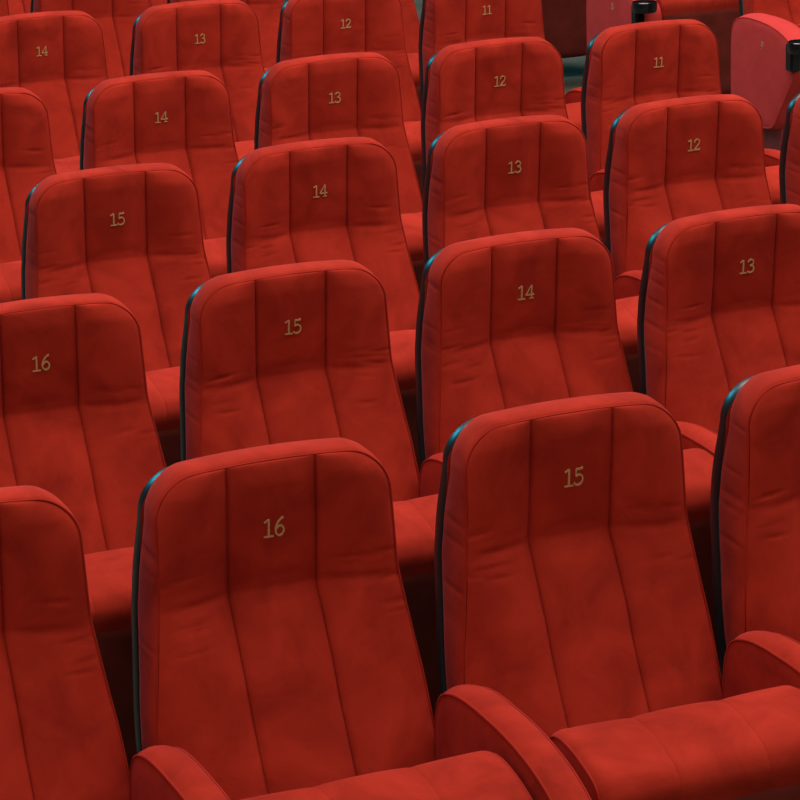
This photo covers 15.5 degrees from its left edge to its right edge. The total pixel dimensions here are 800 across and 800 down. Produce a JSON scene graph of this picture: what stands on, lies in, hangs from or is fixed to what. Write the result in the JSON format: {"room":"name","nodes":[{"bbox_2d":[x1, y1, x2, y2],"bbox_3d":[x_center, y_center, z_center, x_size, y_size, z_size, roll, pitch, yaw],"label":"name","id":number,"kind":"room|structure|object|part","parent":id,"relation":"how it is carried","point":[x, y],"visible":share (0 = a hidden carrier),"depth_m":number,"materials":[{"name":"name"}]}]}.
{"room":"auditorium","nodes":[
{"label":"auditorium","id":0,"kind":"room"},
{"bbox_2d":[283,0,585,93],"bbox_3d":[0.107,-0.407,10.630,22.200,0.100,30.200,-9,17,-23],"label":"floor","id":1,"kind":"structure","parent":0,"point":[573,67],"depth_m":14.73,"materials":[{"name":"grey carpet"}]},
{"bbox_2d":[0,0,9,16],"bbox_3d":[-1.598,-1.037,10.894,0.594,1.054,0.745,-9,18,-23],"label":"seat","id":2,"kind":"object","parent":1,"relation":"on","point":[4,8],"visible":0.07,"depth_m":11.08,"materials":[{"name":"red fabric"}]},
{"bbox_2d":[8,0,30,14],"bbox_3d":[-1.596,-1.416,12.209,0.594,1.054,0.745,-9,18,-23],"label":"seat","id":3,"kind":"object","parent":1,"relation":"on","point":[16,7],"visible":0.02,"depth_m":12.36,"materials":[{"name":"red fabric"}]},
{"bbox_2d":[0,87,56,302],"bbox_3d":[-1.136,-0.315,8.345,0.594,1.054,0.745,-9,17,-23],"label":"seat","id":4,"kind":"object","parent":1,"relation":"on","point":[26,151],"visible":0.36,"depth_m":8.51,"materials":[{"name":"red fabric"}]},
{"bbox_2d":[0,260,21,302],"bbox_3d":[-1.033,-0.139,8.239,0.480,0.506,0.244,-9,17,-23],"label":"seat cushion","id":5,"kind":"object","parent":4,"relation":"on","point":[10,272],"depth_m":8.08,"materials":[{"name":"red fabric"}]},
{"bbox_2d":[0,10,108,173],"bbox_3d":[-1.120,-0.729,9.778,0.594,1.054,0.745,-9,18,-23],"label":"seat","id":6,"kind":"object","parent":1,"relation":"on","point":[59,57],"visible":0.34,"depth_m":9.91,"materials":[{"name":"red fabric"}]},
{"bbox_2d":[54,156,79,173],"bbox_3d":[-1.015,-0.553,9.673,0.480,0.506,0.244,-9,18,-23],"label":"seat cushion","id":7,"kind":"object","parent":6,"relation":"on","point":[69,164],"depth_m":9.55,"materials":[{"name":"red fabric"}]},
{"bbox_2d":[0,485,129,799],"bbox_3d":[-0.640,0.738,4.639,0.594,1.059,0.745,-8,17,-22],"label":"seat","id":8,"kind":"object","parent":1,"relation":"on","point":[61,737],"visible":1,"depth_m":4.82,"materials":[{"name":"red fabric"}]},
{"bbox_2d":[0,293,165,771],"bbox_3d":[-0.653,0.373,5.913,0.594,1.054,0.745,-8,17,-23],"label":"seat","id":9,"kind":"object","parent":1,"relation":"on","point":[77,423],"visible":0.38,"depth_m":6.05,"materials":[{"name":"red fabric"}]},
{"bbox_3d":[-0.696,0.176,6.022,0.535,0.734,0.337,-8,17,-23],"label":"backrest","id":10,"kind":"part","parent":9,"relation":"part of","materials":[{"name":"red fabric"}]},
{"bbox_2d":[84,547,133,632],"bbox_3d":[-0.550,0.549,5.807,0.480,0.506,0.244,-8,17,-23],"label":"seat cushion","id":11,"kind":"object","parent":9,"relation":"on","point":[109,572],"depth_m":5.65,"materials":[{"name":"red fabric"}]},
{"bbox_2d":[30,0,148,78],"bbox_3d":[-1.088,-1.115,11.116,0.594,1.054,0.745,-9,18,-23],"label":"seat","id":12,"kind":"object","parent":1,"relation":"on","point":[116,18],"visible":0.1,"depth_m":11.28,"materials":[{"name":"red fabric"}]},
{"bbox_2d":[21,163,211,466],"bbox_3d":[-0.621,-0.004,7.217,0.594,1.054,0.745,-9,17,-23],"label":"seat","id":13,"kind":"object","parent":1,"relation":"on","point":[132,234],"visible":0.41,"depth_m":7.34,"materials":[{"name":"red fabric"}]},
{"bbox_3d":[-0.664,-0.200,7.325,0.535,0.734,0.336,-9,17,-23],"label":"backrest","id":14,"kind":"part","parent":13,"relation":"part of","materials":[{"name":"red fabric"}]},
{"bbox_2d":[146,366,179,431],"bbox_3d":[-0.517,0.172,7.111,0.480,0.506,0.244,-9,17,-23],"label":"seat cushion","id":15,"kind":"object","parent":13,"relation":"on","point":[162,384],"depth_m":6.94,"materials":[{"name":"red fabric"}]},
{"bbox_2d":[149,0,166,7],"bbox_3d":[-1.064,-1.499,12.444,0.647,1.054,0.745,-9,18,-24],"label":"seat","id":16,"kind":"object","parent":1,"relation":"on","point":[151,2],"visible":0.02,"depth_m":12.60,"materials":[{"name":"red fabric"}]},
{"bbox_2d":[80,70,238,277],"bbox_3d":[-0.617,-0.387,8.544,0.594,1.054,0.745,-9,18,-23],"label":"seat","id":17,"kind":"object","parent":1,"relation":"on","point":[181,119],"visible":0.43,"depth_m":8.67,"materials":[{"name":"red fabric"}]},
{"bbox_2d":[204,237,226,277],"bbox_3d":[-0.512,-0.211,8.439,0.480,0.506,0.244,-9,18,-23],"label":"seat cushion","id":18,"kind":"object","parent":17,"relation":"on","point":[215,249],"depth_m":8.30,"materials":[{"name":"red fabric"}]},
{"bbox_2d":[129,0,264,160],"bbox_3d":[-0.598,-0.790,9.943,0.594,1.054,0.745,-9,18,-23],"label":"seat","id":19,"kind":"object","parent":1,"relation":"on","point":[220,38],"visible":0.36,"depth_m":10.07,"materials":[{"name":"red fabric"}]},
{"bbox_2d":[235,140,253,160],"bbox_3d":[-0.492,-0.615,9.838,0.480,0.506,0.244,-9,18,-23],"label":"seat cushion","id":20,"kind":"object","parent":19,"relation":"on","point":[243,148],"depth_m":9.73,"materials":[{"name":"red fabric"}]},
{"bbox_2d":[167,0,283,71],"bbox_3d":[-0.580,-1.194,11.341,0.594,1.054,0.745,-9,18,-24],"label":"seat","id":21,"kind":"object","parent":1,"relation":"on","point":[267,12],"visible":0.03,"depth_m":11.52,"materials":[{"name":"red fabric"}]},
{"bbox_2d":[179,260,440,719],"bbox_3d":[-0.143,0.292,6.145,0.594,1.054,0.745,-9,17,-23],"label":"seat","id":22,"kind":"object","parent":1,"relation":"on","point":[293,352],"visible":0.44,"depth_m":6.25,"materials":[{"name":"red fabric"}]},
{"bbox_3d":[-0.186,0.096,6.253,0.535,0.734,0.337,-9,17,-23],"label":"backrest","id":23,"kind":"part","parent":22,"relation":"part of","materials":[{"name":"red fabric"}]},
{"bbox_2d":[393,494,437,577],"bbox_3d":[-0.039,0.468,6.039,0.480,0.506,0.244,-9,17,-23],"label":"seat cushion","id":24,"kind":"object","parent":22,"relation":"on","point":[415,519],"depth_m":5.92,"materials":[{"name":"red fabric"}]},
{"bbox_2d":[226,137,420,475],"bbox_3d":[-0.119,-0.093,7.478,0.594,1.054,0.745,-9,18,-23],"label":"seat","id":25,"kind":"object","parent":1,"relation":"on","point":[331,198],"visible":0.38,"depth_m":7.59,"materials":[{"name":"red fabric"}]},
{"bbox_3d":[-0.163,-0.289,7.586,0.535,0.734,0.337,-9,18,-23],"label":"backrest","id":26,"kind":"part","parent":25,"relation":"part of","materials":[{"name":"red fabric"}]},
{"bbox_2d":[390,329,415,390],"bbox_3d":[-0.014,0.083,7.373,0.480,0.506,0.244,-9,18,-23],"label":"seat cushion","id":27,"kind":"object","parent":25,"relation":"on","point":[402,342],"depth_m":7.23,"materials":[{"name":"red fabric"}]},
{"bbox_2d":[130,438,532,799],"bbox_3d":[-0.126,0.661,4.855,0.590,1.059,0.745,-9,17,-23],"label":"seat","id":28,"kind":"object","parent":1,"relation":"on","point":[276,655],"visible":1,"depth_m":4.96,"materials":[{"name":"red fabric"}]},
{"bbox_3d":[-0.311,0.823,4.689,0.080,0.458,0.528,-9,17,-23],"label":"armrest","id":29,"kind":"part","parent":28,"relation":"part of","materials":[{"name":"red fabric"}]},
{"bbox_2d":[241,751,530,799],"bbox_3d":[-0.031,0.857,4.750,0.480,0.506,0.244,-9,17,-23],"label":"seat cushion","id":30,"kind":"object","parent":28,"relation":"on","point":[479,775],"depth_m":4.70,"materials":[{"name":"red fabric"}]},
{"bbox_2d":[254,52,423,293],"bbox_3d":[-0.110,-0.469,8.781,0.594,1.054,0.745,-9,18,-23],"label":"seat","id":31,"kind":"object","parent":1,"relation":"on","point":[358,94],"visible":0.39,"depth_m":8.89,"materials":[{"name":"red fabric"}]},
{"bbox_3d":[-0.155,-0.665,8.888,0.535,0.734,0.337,-9,18,-23],"label":"backrest","id":32,"kind":"part","parent":31,"relation":"part of","materials":[{"name":"red fabric"}]},
{"bbox_2d":[401,212,423,261],"bbox_3d":[-0.004,-0.293,8.676,0.480,0.506,0.244,-9,18,-23],"label":"seat cushion","id":33,"kind":"object","parent":31,"relation":"on","point":[412,222],"depth_m":8.54,"materials":[{"name":"red fabric"}]},
{"bbox_2d":[276,0,422,202],"bbox_3d":[-0.101,-0.873,10.183,0.594,1.054,0.745,-9,18,-24],"label":"seat","id":34,"kind":"object","parent":1,"relation":"on","point":[307,28],"visible":0.31,"depth_m":10.30,"materials":[{"name":"red fabric"}]},
{"bbox_3d":[-0.147,-1.070,10.290,0.535,0.734,0.336,-9,18,-24],"label":"backrest","id":35,"kind":"part","parent":34,"relation":"part of","materials":[{"name":"red fabric"}]},
{"bbox_2d":[404,121,421,161],"bbox_3d":[0.006,-0.698,10.079,0.480,0.506,0.244,-9,18,-24],"label":"seat cushion","id":36,"kind":"object","parent":34,"relation":"on","point":[413,128],"depth_m":9.94,"materials":[{"name":"red fabric"}]},
{"bbox_2d":[400,0,420,109],"bbox_3d":[-0.049,-1.277,11.579,0.647,1.054,0.745,-9,18,-24],"label":"seat","id":37,"kind":"object","parent":1,"relation":"on","point":[411,23],"visible":0.04,"depth_m":11.77,"materials":[{"name":"red fabric"}]},
{"bbox_3d":[-0.120,-1.470,11.677,0.535,0.734,0.336,-9,18,-24],"label":"backrest","id":38,"kind":"part","parent":37,"relation":"part of","materials":[{"name":"red fabric"}]},
{"bbox_2d":[407,53,419,87],"bbox_3d":[0.035,-1.098,11.465,0.480,0.506,0.244,-9,18,-24],"label":"seat cushion","id":39,"kind":"object","parent":37,"relation":"on","point":[413,58],"depth_m":11.32,"materials":[{"name":"red fabric"}]},
{"bbox_2d":[418,0,581,130],"bbox_3d":[0.427,-0.955,10.414,0.647,1.054,0.745,-9,18,-24],"label":"seat","id":40,"kind":"object","parent":1,"relation":"on","point":[443,23],"visible":0.22,"depth_m":10.51,"materials":[{"name":"red fabric"}]},
{"bbox_3d":[0.356,-1.147,10.511,0.535,0.734,0.337,-9,18,-24],"label":"backrest","id":41,"kind":"part","parent":40,"relation":"part of","materials":[{"name":"red fabric"}]},
{"bbox_3d":[0.732,-0.871,10.464,0.080,0.458,0.528,-9,18,-24],"label":"armrest","id":42,"kind":"part","parent":40,"relation":"part of","materials":[{"name":"red fabric"}]},
{"bbox_2d":[566,102,581,130],"bbox_3d":[0.511,-0.775,10.300,0.480,0.506,0.244,-9,18,-24],"label":"seat cushion","id":43,"kind":"object","parent":40,"relation":"on","point":[573,109],"depth_m":10.22,"materials":[{"name":"red fabric"}]},
{"bbox_2d":[421,37,604,245],"bbox_3d":[0.399,-0.540,8.980,0.594,1.054,0.745,-9,18,-24],"label":"seat","id":44,"kind":"object","parent":1,"relation":"on","point":[482,80],"visible":0.34,"depth_m":9.08,"materials":[{"name":"red fabric"}]},
{"bbox_3d":[0.354,-0.737,9.088,0.535,0.734,0.337,-9,18,-24],"label":"backrest","id":45,"kind":"part","parent":44,"relation":"part of","materials":[{"name":"red fabric"}]},
{"bbox_2d":[591,190,604,237],"bbox_3d":[0.506,-0.365,8.876,0.480,0.506,0.244,-9,18,-24],"label":"seat cushion","id":46,"kind":"object","parent":44,"relation":"on","point":[597,196],"depth_m":8.77,"materials":[{"name":"red fabric"}]},
{"bbox_2d":[422,115,639,392],"bbox_3d":[0.393,-0.173,7.706,0.594,1.054,0.745,-9,18,-23],"label":"seat","id":47,"kind":"object","parent":1,"relation":"on","point":[500,176],"visible":0.38,"depth_m":7.81,"materials":[{"name":"red fabric"}]},
{"bbox_3d":[0.348,-0.369,7.814,0.535,0.734,0.336,-9,18,-23],"label":"backrest","id":48,"kind":"part","parent":47,"relation":"part of","materials":[{"name":"red fabric"}]},
{"bbox_2d":[616,296,638,355],"bbox_3d":[0.499,0.003,7.601,0.480,0.506,0.244,-9,18,-23],"label":"seat cushion","id":49,"kind":"object","parent":47,"relation":"on","point":[626,308],"depth_m":7.49,"materials":[{"name":"red fabric"}]},
{"bbox_2d":[541,0,586,57],"bbox_3d":[0.729,-2.087,14.315,0.760,1.054,0.843,-9,17,-23],"label":"seat","id":50,"kind":"object","parent":1,"relation":"on","point":[564,21],"visible":0.26,"depth_m":14.22,"materials":[{"name":"red fabric"}]},
{"bbox_2d":[415,228,717,651],"bbox_3d":[0.366,0.209,6.384,0.594,1.054,0.745,-9,18,-23],"label":"seat","id":51,"kind":"object","parent":1,"relation":"on","point":[510,320],"visible":0.48,"depth_m":6.49,"materials":[{"name":"red fabric"}]},
{"bbox_3d":[0.180,0.369,6.216,0.080,0.458,0.528,-9,18,-23],"label":"armrest","id":52,"kind":"part","parent":51,"relation":"part of","materials":[{"name":"red fabric"}]},
{"bbox_3d":[0.322,0.013,6.492,0.535,0.734,0.336,-9,18,-23],"label":"backrest","id":53,"kind":"part","parent":51,"relation":"part of","materials":[{"name":"red fabric"}]},
{"bbox_2d":[683,448,717,649],"bbox_3d":[0.471,0.385,6.279,0.480,0.506,0.244,-9,18,-23],"label":"seat cushion","id":54,"kind":"object","parent":51,"relation":"on","point":[698,463],"depth_m":6.22,"materials":[{"name":"red fabric"}]},
{"bbox_2d":[434,392,799,799],"bbox_3d":[0.387,0.583,5.077,0.602,1.059,0.745,-8,17,-22],"label":"seat","id":55,"kind":"object","parent":1,"relation":"on","point":[576,648],"visible":0.94,"depth_m":5.16,"materials":[{"name":"red fabric"}]},
{"bbox_3d":[0.195,0.745,4.911,0.080,0.458,0.528,-8,17,-22],"label":"armrest","id":56,"kind":"part","parent":55,"relation":"part of","materials":[{"name":"red fabric"}]},
{"bbox_3d":[0.349,0.396,5.190,0.535,0.760,0.337,-8,17,-22],"label":"backrest","id":57,"kind":"part","parent":55,"relation":"part of","materials":[{"name":"red fabric"}]},
{"bbox_2d":[550,685,799,799],"bbox_3d":[0.494,0.771,4.976,0.480,0.506,0.244,-8,17,-22],"label":"seat cushion","id":58,"kind":"object","parent":55,"relation":"on","point":[746,746],"depth_m":4.84,"materials":[{"name":"red fabric"}]},
{"bbox_2d":[586,0,739,93],"bbox_3d":[1.216,-1.798,13.266,0.760,1.054,0.843,-9,17,-23],"label":"seat","id":59,"kind":"object","parent":1,"relation":"on","point":[719,16],"visible":0.38,"depth_m":13.10,"materials":[{"name":"red fabric"}]},
{"bbox_3d":[1.002,-1.650,13.140,0.120,0.464,0.534,-9,17,-23],"label":"panel","id":60,"kind":"part","parent":59,"relation":"part of","materials":[{"name":"red fabric"}]},
{"bbox_2d":[656,0,738,19],"bbox_3d":[1.328,-1.617,13.221,0.480,0.531,0.244,-9,17,-23],"label":"seat cushion","id":61,"kind":"object","parent":59,"relation":"on","point":[670,9],"depth_m":13.06,"materials":[{"name":"red fabric"}]},
{"bbox_2d":[581,19,779,204],"bbox_3d":[0.940,-0.633,9.250,0.647,1.054,0.745,-9,18,-24],"label":"seat","id":62,"kind":"object","parent":1,"relation":"on","point":[627,66],"visible":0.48,"depth_m":9.33,"materials":[{"name":"red fabric"}]},
{"bbox_3d":[0.734,-0.468,9.068,0.080,0.458,0.528,-9,18,-24],"label":"armrest","id":63,"kind":"part","parent":62,"relation":"part of","materials":[{"name":"red fabric"}]},
{"bbox_3d":[0.869,-0.825,9.347,0.535,0.734,0.336,-9,18,-24],"label":"backrest","id":64,"kind":"part","parent":62,"relation":"part of","materials":[{"name":"red fabric"}]},
{"bbox_3d":[1.245,-0.549,9.300,0.080,0.458,0.528,-9,18,-24],"label":"armrest","id":65,"kind":"part","parent":62,"relation":"part of","materials":[{"name":"red fabric"}]},
{"bbox_2d":[765,165,779,204],"bbox_3d":[1.024,-0.454,9.136,0.480,0.506,0.244,-9,18,-24],"label":"seat cushion","id":66,"kind":"object","parent":62,"relation":"on","point":[772,171],"depth_m":9.06,"materials":[{"name":"red fabric"}]},
{"bbox_2d":[603,94,772,299],"bbox_3d":[0.895,-0.252,7.932,0.594,1.054,0.745,-9,18,-24],"label":"seat","id":67,"kind":"object","parent":1,"relation":"on","point":[668,160],"visible":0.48,"depth_m":8.03,"materials":[{"name":"red fabric"}]},
{"bbox_3d":[0.710,-0.091,7.763,0.080,0.458,0.528,-9,18,-24],"label":"armrest","id":68,"kind":"part","parent":67,"relation":"part of","materials":[{"name":"red fabric"}]},
{"bbox_2d":[637,204,799,678],"bbox_3d":[0.902,0.140,6.573,0.647,1.054,0.745,-9,18,-24],"label":"seat","id":69,"kind":"object","parent":1,"relation":"on","point":[719,298],"visible":0.49,"depth_m":6.65,"materials":[{"name":"red fabric"}]},
{"bbox_3d":[0.694,0.304,6.393,0.080,0.458,0.528,-9,18,-24],"label":"armrest","id":70,"kind":"part","parent":69,"relation":"part of","materials":[{"name":"red fabric"}]},
{"bbox_3d":[0.694,0.593,6.510,0.064,0.230,0.250,-9,18,-24],"label":"leg","id":71,"kind":"part","parent":69,"relation":"part of","materials":[{"name":"black paint"}]},
{"bbox_3d":[0.833,-0.053,6.670,0.535,0.734,0.337,-9,18,-24],"label":"backrest","id":72,"kind":"part","parent":69,"relation":"part of","materials":[{"name":"red fabric"}]},
{"bbox_2d":[710,364,799,698],"bbox_3d":[0.932,0.503,5.302,0.647,1.059,0.745,-9,18,-23],"label":"seat","id":73,"kind":"object","parent":1,"relation":"on","point":[755,493],"visible":0.81,"depth_m":5.35,"materials":[{"name":"red fabric"}]},
{"bbox_3d":[0.722,0.669,5.125,0.080,0.458,0.528,-9,18,-23],"label":"armrest","id":74,"kind":"part","parent":73,"relation":"part of","materials":[{"name":"red fabric"}]},
{"bbox_2d":[731,0,799,150],"bbox_3d":[1.745,-1.485,12.129,0.760,1.054,0.843,-9,17,-23],"label":"seat","id":75,"kind":"object","parent":1,"relation":"on","point":[765,37],"visible":0.88,"depth_m":11.98,"materials":[{"name":"red fabric"}]},
{"bbox_3d":[1.710,-1.698,12.293,0.535,0.734,0.337,-9,17,-23],"label":"backrest","id":76,"kind":"part","parent":75,"relation":"part of","materials":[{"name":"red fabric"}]},
{"bbox_3d":[1.525,-1.047,12.118,0.064,0.230,0.250,-9,17,-23],"label":"leg","id":77,"kind":"part","parent":75,"relation":"part of","materials":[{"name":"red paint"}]},
{"bbox_2d":[779,92,799,205],"bbox_3d":[1.433,-0.331,8.155,0.647,1.054,0.745,-9,18,-24],"label":"seat","id":78,"kind":"object","parent":1,"relation":"on","point":[789,165],"visible":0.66,"depth_m":8.23,"materials":[{"name":"red fabric"}]},
{"bbox_3d":[1.363,-0.523,8.252,0.535,0.734,0.337,-9,18,-24],"label":"backrest","id":79,"kind":"part","parent":78,"relation":"part of","materials":[{"name":"red fabric"}]}
]}

